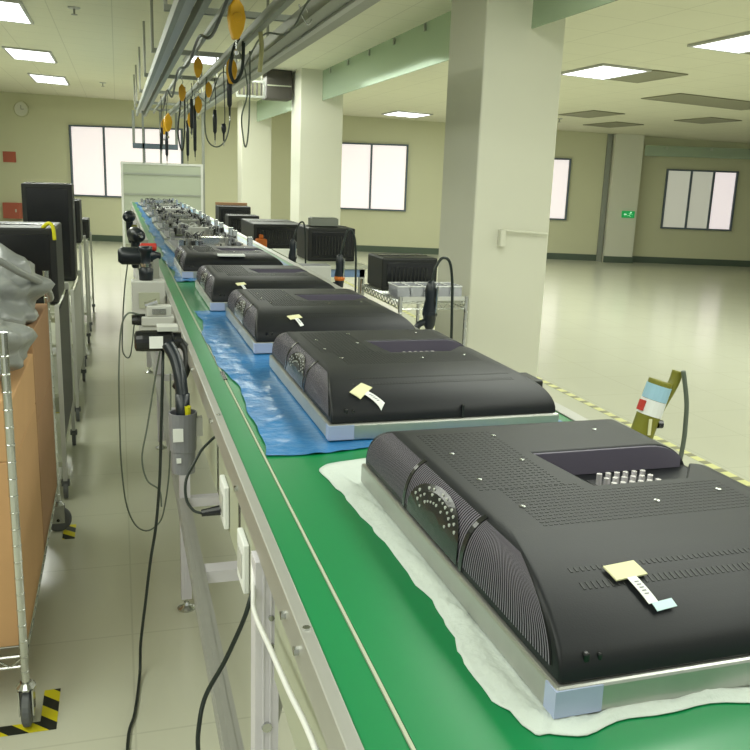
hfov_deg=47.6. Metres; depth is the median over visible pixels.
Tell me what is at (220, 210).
television
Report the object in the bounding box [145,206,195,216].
chassis
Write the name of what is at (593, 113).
recessed light
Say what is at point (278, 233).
television
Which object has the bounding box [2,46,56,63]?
ceiling light
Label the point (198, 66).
spring balancer
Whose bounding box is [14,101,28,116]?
wall clock
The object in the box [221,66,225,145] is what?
screwdriver
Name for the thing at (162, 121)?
spring balancer
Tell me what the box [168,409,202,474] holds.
cup
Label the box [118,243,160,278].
tool
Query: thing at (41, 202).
television
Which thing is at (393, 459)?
speaker grille
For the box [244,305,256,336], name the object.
speaker grille
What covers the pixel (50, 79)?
diffuser
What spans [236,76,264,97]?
louvres
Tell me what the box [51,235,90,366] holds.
trolley
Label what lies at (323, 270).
bin
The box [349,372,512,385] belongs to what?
vent
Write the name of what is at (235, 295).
speaker grille
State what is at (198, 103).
spring balancer
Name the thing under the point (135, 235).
drill
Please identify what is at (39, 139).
wall
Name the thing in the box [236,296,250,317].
speaker grille
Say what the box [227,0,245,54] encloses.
spring balancer
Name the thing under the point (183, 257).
speaker grille
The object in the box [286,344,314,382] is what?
speaker grille
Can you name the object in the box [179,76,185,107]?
spring balancer
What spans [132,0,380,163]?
frame
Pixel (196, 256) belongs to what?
vent
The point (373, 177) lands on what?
window
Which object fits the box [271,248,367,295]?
workbench
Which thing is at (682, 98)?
ceiling panel
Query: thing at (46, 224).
strap
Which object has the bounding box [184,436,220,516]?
plug
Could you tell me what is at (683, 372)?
air hose
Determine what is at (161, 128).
screwdriver
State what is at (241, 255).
paper sheet
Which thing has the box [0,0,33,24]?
ceiling light
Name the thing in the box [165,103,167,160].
screwdriver
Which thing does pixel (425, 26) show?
bracket
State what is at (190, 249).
vent
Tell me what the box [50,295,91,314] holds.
shelf
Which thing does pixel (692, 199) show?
window
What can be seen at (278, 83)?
air duct
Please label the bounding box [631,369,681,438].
tool
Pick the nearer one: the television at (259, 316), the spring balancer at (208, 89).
the television at (259, 316)
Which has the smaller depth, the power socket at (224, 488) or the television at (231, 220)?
the power socket at (224, 488)
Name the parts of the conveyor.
leg, leg, leg, leg, rail, skirt panel, rail, leg, rail, sensor bracket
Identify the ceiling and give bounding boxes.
[0,0,749,143]
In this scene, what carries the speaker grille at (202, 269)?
attached to the television at (214, 283)
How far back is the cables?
2.22 m
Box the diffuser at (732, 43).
[694,35,749,52]
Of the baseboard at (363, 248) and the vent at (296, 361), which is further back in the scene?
the baseboard at (363, 248)
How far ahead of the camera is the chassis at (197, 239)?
5.84 m
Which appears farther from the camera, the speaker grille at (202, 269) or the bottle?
the bottle
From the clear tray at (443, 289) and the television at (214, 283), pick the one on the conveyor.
the television at (214, 283)
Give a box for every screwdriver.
[160,96,162,150]
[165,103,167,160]
[186,99,188,160]
[190,83,193,134]
[193,94,196,160]
[213,79,216,139]
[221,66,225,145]
[227,57,231,120]
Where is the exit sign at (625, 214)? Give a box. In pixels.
[621,211,634,217]
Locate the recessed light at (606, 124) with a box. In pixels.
[583,122,643,127]
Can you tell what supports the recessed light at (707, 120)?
in the ceiling
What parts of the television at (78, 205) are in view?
panel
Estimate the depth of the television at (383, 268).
5.41 m
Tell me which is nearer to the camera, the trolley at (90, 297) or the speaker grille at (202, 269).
the speaker grille at (202, 269)
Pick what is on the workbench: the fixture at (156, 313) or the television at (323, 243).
the television at (323, 243)
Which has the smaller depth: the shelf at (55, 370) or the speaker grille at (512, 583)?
the speaker grille at (512, 583)
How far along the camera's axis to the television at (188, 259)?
4.53 m
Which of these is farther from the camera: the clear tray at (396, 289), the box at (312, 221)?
the box at (312, 221)
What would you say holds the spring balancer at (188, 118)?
hanging from the frame
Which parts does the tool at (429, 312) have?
chrome lever, cord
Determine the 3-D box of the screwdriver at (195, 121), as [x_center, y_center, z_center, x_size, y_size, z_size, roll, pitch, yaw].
[-2.044,-2.810,9.640,0.042,0.740,0.040,-2,14,-16]
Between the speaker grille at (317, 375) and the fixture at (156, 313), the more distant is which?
the fixture at (156, 313)
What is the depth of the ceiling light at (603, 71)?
9.73 m
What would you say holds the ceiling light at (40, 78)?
attached to the ceiling
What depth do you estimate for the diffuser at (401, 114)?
17.31 m
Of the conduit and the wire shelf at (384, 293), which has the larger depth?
the conduit
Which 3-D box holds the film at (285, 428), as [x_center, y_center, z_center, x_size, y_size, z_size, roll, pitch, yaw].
[-0.129,-0.060,2.635,0.730,0.005,1.830,-2,14,-16]
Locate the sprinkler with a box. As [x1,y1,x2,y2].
[68,6,80,15]
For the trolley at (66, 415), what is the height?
1.019 m
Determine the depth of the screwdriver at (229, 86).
6.43 m
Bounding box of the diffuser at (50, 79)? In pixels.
[31,75,67,84]
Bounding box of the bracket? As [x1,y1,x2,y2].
[329,23,428,72]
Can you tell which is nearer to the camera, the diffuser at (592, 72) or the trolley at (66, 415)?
the trolley at (66, 415)
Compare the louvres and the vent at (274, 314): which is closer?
the vent at (274, 314)
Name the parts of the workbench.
leg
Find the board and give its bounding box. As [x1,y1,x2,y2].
[120,161,202,246]
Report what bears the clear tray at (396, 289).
on the wire rack
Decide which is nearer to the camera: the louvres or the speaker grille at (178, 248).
the speaker grille at (178, 248)
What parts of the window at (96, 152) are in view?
pane, pane, pane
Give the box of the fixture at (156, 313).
[118,265,173,531]
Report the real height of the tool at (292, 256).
0.590 m
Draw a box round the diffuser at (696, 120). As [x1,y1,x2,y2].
[682,118,733,123]
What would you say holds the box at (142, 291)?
hanging from the conveyor
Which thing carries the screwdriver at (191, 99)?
hanging from the frame
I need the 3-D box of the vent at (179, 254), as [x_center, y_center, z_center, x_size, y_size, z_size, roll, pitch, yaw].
[-1.082,-0.658,4.714,0.024,0.064,0.200,-2,14,-16]
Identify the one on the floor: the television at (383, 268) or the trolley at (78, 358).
the trolley at (78, 358)
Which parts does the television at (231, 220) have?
panel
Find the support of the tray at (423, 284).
on the clear tray at (424, 284)
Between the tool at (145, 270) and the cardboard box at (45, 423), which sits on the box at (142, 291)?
the tool at (145, 270)
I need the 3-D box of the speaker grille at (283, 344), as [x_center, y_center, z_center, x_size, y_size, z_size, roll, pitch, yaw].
[-0.250,-0.076,2.335,0.030,0.064,0.199,-2,14,-17]
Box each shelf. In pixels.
[0,488,57,669]
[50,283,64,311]
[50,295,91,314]
[51,322,86,346]
[53,356,74,396]
[56,413,70,466]
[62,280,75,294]
[361,284,463,309]
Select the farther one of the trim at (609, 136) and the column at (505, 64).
the trim at (609, 136)
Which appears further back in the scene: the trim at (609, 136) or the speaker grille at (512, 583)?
the trim at (609, 136)
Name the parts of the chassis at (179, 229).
plate, panel frame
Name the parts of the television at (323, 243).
panel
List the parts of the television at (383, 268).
panel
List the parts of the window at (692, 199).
pane, pane, pane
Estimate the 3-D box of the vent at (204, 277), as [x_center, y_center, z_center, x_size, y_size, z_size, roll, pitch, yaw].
[-0.746,-0.415,3.727,0.024,0.064,0.200,-2,14,-16]
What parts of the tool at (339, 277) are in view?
chrome lever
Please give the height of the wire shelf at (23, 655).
0.045 m
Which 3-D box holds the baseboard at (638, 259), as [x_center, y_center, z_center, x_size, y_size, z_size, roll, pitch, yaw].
[8.902,-2.491,19.193,6.260,0.140,0.020,3,13,3]
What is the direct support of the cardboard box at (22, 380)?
on the cardboard box at (27, 459)
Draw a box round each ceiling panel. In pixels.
[607,70,687,82]
[641,93,749,109]
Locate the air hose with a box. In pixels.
[679,370,688,459]
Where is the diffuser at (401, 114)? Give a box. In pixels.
[385,112,426,117]
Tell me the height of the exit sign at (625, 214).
0.150 m
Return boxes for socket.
[219,475,228,528]
[237,527,248,593]
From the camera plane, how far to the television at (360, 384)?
1.93 m
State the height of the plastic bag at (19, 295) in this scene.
0.316 m
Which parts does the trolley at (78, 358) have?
post, panel, post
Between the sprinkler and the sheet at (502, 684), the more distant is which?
the sprinkler
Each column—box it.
[237,100,271,218]
[290,68,343,282]
[435,0,566,377]
[601,134,644,261]
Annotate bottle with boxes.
[255,234,266,246]
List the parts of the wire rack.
post, post, post, post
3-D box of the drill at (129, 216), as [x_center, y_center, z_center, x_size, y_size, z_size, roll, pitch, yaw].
[-1.765,-1.078,6.247,0.169,0.253,0.280,0,13,-9]
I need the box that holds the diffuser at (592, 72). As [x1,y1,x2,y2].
[564,66,645,78]
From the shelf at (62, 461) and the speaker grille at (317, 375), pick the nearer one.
the speaker grille at (317, 375)
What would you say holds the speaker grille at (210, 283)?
attached to the television at (214, 283)
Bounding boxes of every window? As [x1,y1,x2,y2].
[68,125,182,197]
[340,142,408,211]
[550,158,571,219]
[660,169,738,230]
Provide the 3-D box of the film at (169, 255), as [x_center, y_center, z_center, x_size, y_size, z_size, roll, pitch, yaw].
[-2.090,-1.639,9.075,0.742,0.011,10.160,-2,14,-16]
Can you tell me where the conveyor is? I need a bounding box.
[131,202,749,749]
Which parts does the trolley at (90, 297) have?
post, post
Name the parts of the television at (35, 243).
panel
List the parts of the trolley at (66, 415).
post, panel, post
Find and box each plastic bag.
[0,243,54,324]
[0,309,37,376]
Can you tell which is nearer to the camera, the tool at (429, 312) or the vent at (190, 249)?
the tool at (429, 312)
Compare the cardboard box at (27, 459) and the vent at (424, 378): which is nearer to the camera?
the vent at (424, 378)
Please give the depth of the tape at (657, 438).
6.18 m
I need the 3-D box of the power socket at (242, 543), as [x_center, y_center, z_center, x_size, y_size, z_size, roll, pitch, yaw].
[-0.257,0.360,1.652,0.014,0.100,0.090,-2,14,-16]
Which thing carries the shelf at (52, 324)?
attached to the trolley at (85, 324)
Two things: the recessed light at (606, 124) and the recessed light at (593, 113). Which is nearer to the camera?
the recessed light at (593, 113)
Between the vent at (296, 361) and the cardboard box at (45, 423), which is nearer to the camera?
the vent at (296, 361)
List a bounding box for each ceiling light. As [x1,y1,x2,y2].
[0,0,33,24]
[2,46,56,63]
[27,73,69,85]
[183,55,234,66]
[381,110,432,117]
[561,63,651,79]
[687,31,749,53]
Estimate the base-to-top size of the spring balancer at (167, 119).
0.529 m
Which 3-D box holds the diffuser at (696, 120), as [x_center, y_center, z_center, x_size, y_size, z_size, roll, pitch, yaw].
[5.621,-4.305,14.391,0.540,0.006,0.940,0,13,-17]
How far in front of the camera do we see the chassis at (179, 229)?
6.76 m
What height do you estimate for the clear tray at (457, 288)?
0.078 m
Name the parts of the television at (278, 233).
panel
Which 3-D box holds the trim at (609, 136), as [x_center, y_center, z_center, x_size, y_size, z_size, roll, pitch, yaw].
[5.135,-3.950,19.032,0.106,2.789,0.080,3,13,3]
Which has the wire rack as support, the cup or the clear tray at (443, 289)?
the clear tray at (443, 289)
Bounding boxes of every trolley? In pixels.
[0,270,71,726]
[50,232,94,330]
[50,282,76,497]
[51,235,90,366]
[53,270,85,420]
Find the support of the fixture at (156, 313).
attached to the conveyor
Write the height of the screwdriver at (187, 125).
0.780 m
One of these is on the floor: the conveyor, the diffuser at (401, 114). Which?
the conveyor
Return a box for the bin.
[297,263,330,280]
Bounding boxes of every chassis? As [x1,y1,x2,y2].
[138,198,177,205]
[142,202,185,211]
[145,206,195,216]
[152,210,205,223]
[154,216,217,230]
[160,222,237,239]
[164,230,252,252]
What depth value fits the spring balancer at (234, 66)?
6.39 m
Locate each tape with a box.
[0,688,60,736]
[62,524,75,539]
[344,280,749,486]
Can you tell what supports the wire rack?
on the floor
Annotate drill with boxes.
[123,210,147,242]
[127,227,152,269]
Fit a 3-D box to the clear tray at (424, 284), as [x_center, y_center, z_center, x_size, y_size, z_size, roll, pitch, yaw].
[0.302,-0.513,5.158,0.076,0.078,0.202,-2,14,-16]
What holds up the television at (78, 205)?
on the trolley at (85, 324)
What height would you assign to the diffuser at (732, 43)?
0.011 m
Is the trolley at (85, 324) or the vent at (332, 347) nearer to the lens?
the vent at (332, 347)
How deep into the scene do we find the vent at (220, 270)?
3.86 m
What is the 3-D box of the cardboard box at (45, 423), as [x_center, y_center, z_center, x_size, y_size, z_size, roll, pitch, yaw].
[-1.652,0.357,3.487,0.585,0.517,0.731,-2,14,-16]
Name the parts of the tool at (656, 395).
black knob, lever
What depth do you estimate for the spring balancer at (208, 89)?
7.98 m
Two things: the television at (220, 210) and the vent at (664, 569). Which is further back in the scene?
the television at (220, 210)
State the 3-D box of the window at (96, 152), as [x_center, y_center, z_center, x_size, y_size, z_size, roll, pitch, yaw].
[-5.677,-4.855,19.431,2.612,1.582,0.060,3,13,3]
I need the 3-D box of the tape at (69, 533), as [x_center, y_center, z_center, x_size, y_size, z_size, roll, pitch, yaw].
[-1.456,0.747,4.050,0.055,0.001,0.170,-2,14,-16]
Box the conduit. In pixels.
[497,229,547,246]
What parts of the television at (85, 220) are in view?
panel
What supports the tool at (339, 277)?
hanging from the conveyor
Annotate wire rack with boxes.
[359,279,468,346]
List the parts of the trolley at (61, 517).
post, post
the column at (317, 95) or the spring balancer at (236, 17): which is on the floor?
the column at (317, 95)
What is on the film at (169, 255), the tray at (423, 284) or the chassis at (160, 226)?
the chassis at (160, 226)
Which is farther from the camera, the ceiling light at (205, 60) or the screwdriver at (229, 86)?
the ceiling light at (205, 60)
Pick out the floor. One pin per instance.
(607, 328)
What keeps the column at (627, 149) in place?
attached to the wall
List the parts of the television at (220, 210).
wood strip, panel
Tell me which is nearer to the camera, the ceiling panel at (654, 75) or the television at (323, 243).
the television at (323, 243)
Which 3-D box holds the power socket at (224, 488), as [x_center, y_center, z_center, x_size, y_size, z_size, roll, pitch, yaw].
[-0.345,0.289,1.941,0.014,0.100,0.090,-2,14,-16]
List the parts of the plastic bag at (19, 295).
foam strip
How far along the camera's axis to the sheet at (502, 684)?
0.99 m
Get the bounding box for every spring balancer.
[161,99,165,140]
[164,93,171,137]
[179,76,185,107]
[187,96,190,133]
[194,51,202,84]
[195,91,201,119]
[205,79,211,103]
[226,58,237,93]
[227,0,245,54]
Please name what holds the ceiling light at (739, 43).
attached to the ceiling
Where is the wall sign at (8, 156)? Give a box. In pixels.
[3,151,15,161]
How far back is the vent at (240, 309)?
2.95 m
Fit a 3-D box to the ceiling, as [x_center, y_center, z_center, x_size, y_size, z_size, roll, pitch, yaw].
[2.153,-3.631,9.962,24.000,0.988,29.000,-2,14,-16]
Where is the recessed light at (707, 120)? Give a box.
[674,117,741,123]
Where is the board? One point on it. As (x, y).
(182, 182)
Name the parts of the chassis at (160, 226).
panel frame, plate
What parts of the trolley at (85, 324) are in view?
post, post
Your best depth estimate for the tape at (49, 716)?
2.66 m
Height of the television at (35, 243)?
0.379 m
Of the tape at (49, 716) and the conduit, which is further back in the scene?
the conduit
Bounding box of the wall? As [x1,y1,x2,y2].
[0,92,749,260]
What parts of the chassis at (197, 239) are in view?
panel frame, plate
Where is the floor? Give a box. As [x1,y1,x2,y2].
[0,241,749,749]
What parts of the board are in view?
shelf rail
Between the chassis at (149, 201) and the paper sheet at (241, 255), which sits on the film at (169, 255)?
the chassis at (149, 201)
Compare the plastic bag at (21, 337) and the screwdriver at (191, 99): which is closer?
the plastic bag at (21, 337)
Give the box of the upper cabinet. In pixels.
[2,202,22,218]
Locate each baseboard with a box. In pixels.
[87,235,595,260]
[603,256,632,262]
[632,256,749,266]
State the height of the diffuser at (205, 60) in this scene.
0.011 m
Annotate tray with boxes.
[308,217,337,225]
[388,282,409,298]
[401,282,423,296]
[414,282,436,296]
[418,283,426,296]
[435,282,449,296]
[440,282,462,296]
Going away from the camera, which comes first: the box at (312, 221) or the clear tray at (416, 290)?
the clear tray at (416, 290)
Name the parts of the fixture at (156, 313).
power cord, knob, knob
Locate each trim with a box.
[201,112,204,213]
[596,134,612,260]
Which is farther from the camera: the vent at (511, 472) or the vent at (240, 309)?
the vent at (240, 309)
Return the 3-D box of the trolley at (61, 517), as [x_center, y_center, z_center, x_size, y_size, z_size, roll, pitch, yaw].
[-1.537,0.321,3.138,0.670,1.240,1.630,-2,14,-16]
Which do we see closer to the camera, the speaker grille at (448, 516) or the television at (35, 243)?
the speaker grille at (448, 516)
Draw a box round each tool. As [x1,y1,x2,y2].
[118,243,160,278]
[138,246,152,280]
[288,221,305,262]
[333,228,356,291]
[414,256,453,338]
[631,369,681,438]
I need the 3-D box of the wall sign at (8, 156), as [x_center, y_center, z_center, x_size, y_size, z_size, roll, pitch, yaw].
[-8.412,-5.019,19.560,0.300,0.240,0.025,3,13,3]
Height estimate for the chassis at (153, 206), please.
0.105 m
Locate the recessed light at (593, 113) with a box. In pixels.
[559,110,624,117]
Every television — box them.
[0,221,64,303]
[21,182,77,280]
[74,199,82,242]
[82,217,89,237]
[174,245,282,277]
[195,265,334,310]
[215,202,250,224]
[225,214,258,232]
[226,289,414,353]
[241,219,297,248]
[269,329,558,440]
[297,224,354,260]
[361,419,749,718]
[367,253,436,289]
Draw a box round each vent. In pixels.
[177,250,181,262]
[187,246,260,252]
[195,255,266,257]
[200,273,207,290]
[216,266,305,275]
[230,283,318,283]
[234,300,245,323]
[248,290,371,305]
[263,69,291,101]
[272,312,388,317]
[286,352,305,388]
[300,332,478,363]
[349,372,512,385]
[419,431,748,525]
[568,547,749,589]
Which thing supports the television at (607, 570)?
on the sheet at (502, 684)
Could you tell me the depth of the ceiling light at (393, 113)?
17.27 m
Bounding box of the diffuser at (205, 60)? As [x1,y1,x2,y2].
[191,56,217,64]
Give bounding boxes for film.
[135,202,287,281]
[195,310,562,454]
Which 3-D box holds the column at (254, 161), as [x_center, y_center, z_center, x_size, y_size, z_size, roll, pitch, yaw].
[-2.510,-4.065,17.644,0.600,3.108,0.650,-2,14,-16]
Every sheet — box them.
[217,254,244,256]
[319,458,749,736]
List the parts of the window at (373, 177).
pane, pane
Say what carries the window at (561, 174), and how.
in the wall
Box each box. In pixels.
[0,354,34,461]
[0,404,43,646]
[26,304,50,420]
[37,380,56,550]
[131,279,165,314]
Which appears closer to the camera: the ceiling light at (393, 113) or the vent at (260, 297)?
the vent at (260, 297)
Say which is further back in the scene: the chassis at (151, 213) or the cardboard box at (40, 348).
the chassis at (151, 213)
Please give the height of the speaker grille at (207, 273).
0.064 m
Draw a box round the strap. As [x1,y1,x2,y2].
[41,222,56,239]
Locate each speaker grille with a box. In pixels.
[175,246,181,258]
[180,252,185,267]
[196,265,205,281]
[201,269,211,287]
[205,276,214,297]
[227,289,241,311]
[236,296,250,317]
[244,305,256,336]
[272,333,295,365]
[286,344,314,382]
[305,363,328,415]
[367,433,421,498]
[405,464,481,561]
[462,521,551,665]
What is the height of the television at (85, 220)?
0.204 m
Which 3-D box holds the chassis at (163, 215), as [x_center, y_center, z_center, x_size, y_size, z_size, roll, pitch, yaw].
[-2.046,-1.655,8.894,0.560,0.105,0.800,-2,14,-15]
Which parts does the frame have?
post, drop rod, drop rod, drop rod, post, drop rod, drop rod, post, track rail, track rail, post, track rail, hanging cord, balancer rail, hanging cord, balancer rail, hanging cord, hanging cord, drop rod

